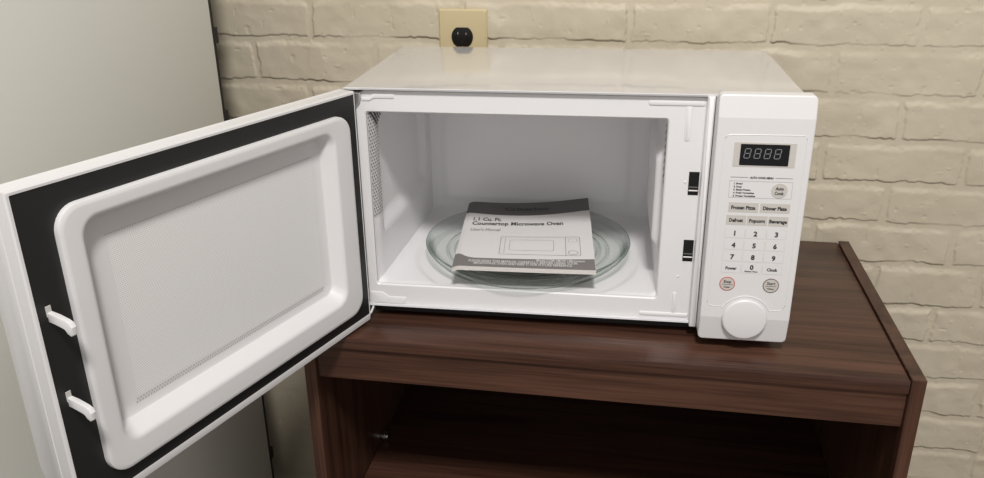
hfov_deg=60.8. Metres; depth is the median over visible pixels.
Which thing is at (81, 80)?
refrigerator
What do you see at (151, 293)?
microwave oven
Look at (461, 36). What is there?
receptacle
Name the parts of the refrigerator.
panel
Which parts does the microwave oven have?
door, panel, plate, frame, casing, control panel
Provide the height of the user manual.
0.016 m
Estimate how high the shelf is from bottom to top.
0.016 m
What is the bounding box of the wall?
[210,0,983,477]
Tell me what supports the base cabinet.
on the floor
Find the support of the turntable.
in the microwave oven
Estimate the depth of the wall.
1.28 m
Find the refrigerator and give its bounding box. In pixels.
[0,0,273,477]
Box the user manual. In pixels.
[452,198,595,274]
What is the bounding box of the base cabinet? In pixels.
[304,241,927,477]
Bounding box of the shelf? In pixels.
[364,384,828,477]
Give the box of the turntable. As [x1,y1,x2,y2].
[426,232,629,289]
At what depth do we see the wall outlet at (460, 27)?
1.29 m
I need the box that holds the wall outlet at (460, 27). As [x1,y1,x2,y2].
[438,8,487,46]
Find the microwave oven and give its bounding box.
[0,46,817,477]
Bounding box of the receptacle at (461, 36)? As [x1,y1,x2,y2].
[452,27,472,45]
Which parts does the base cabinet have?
panel, panel, panel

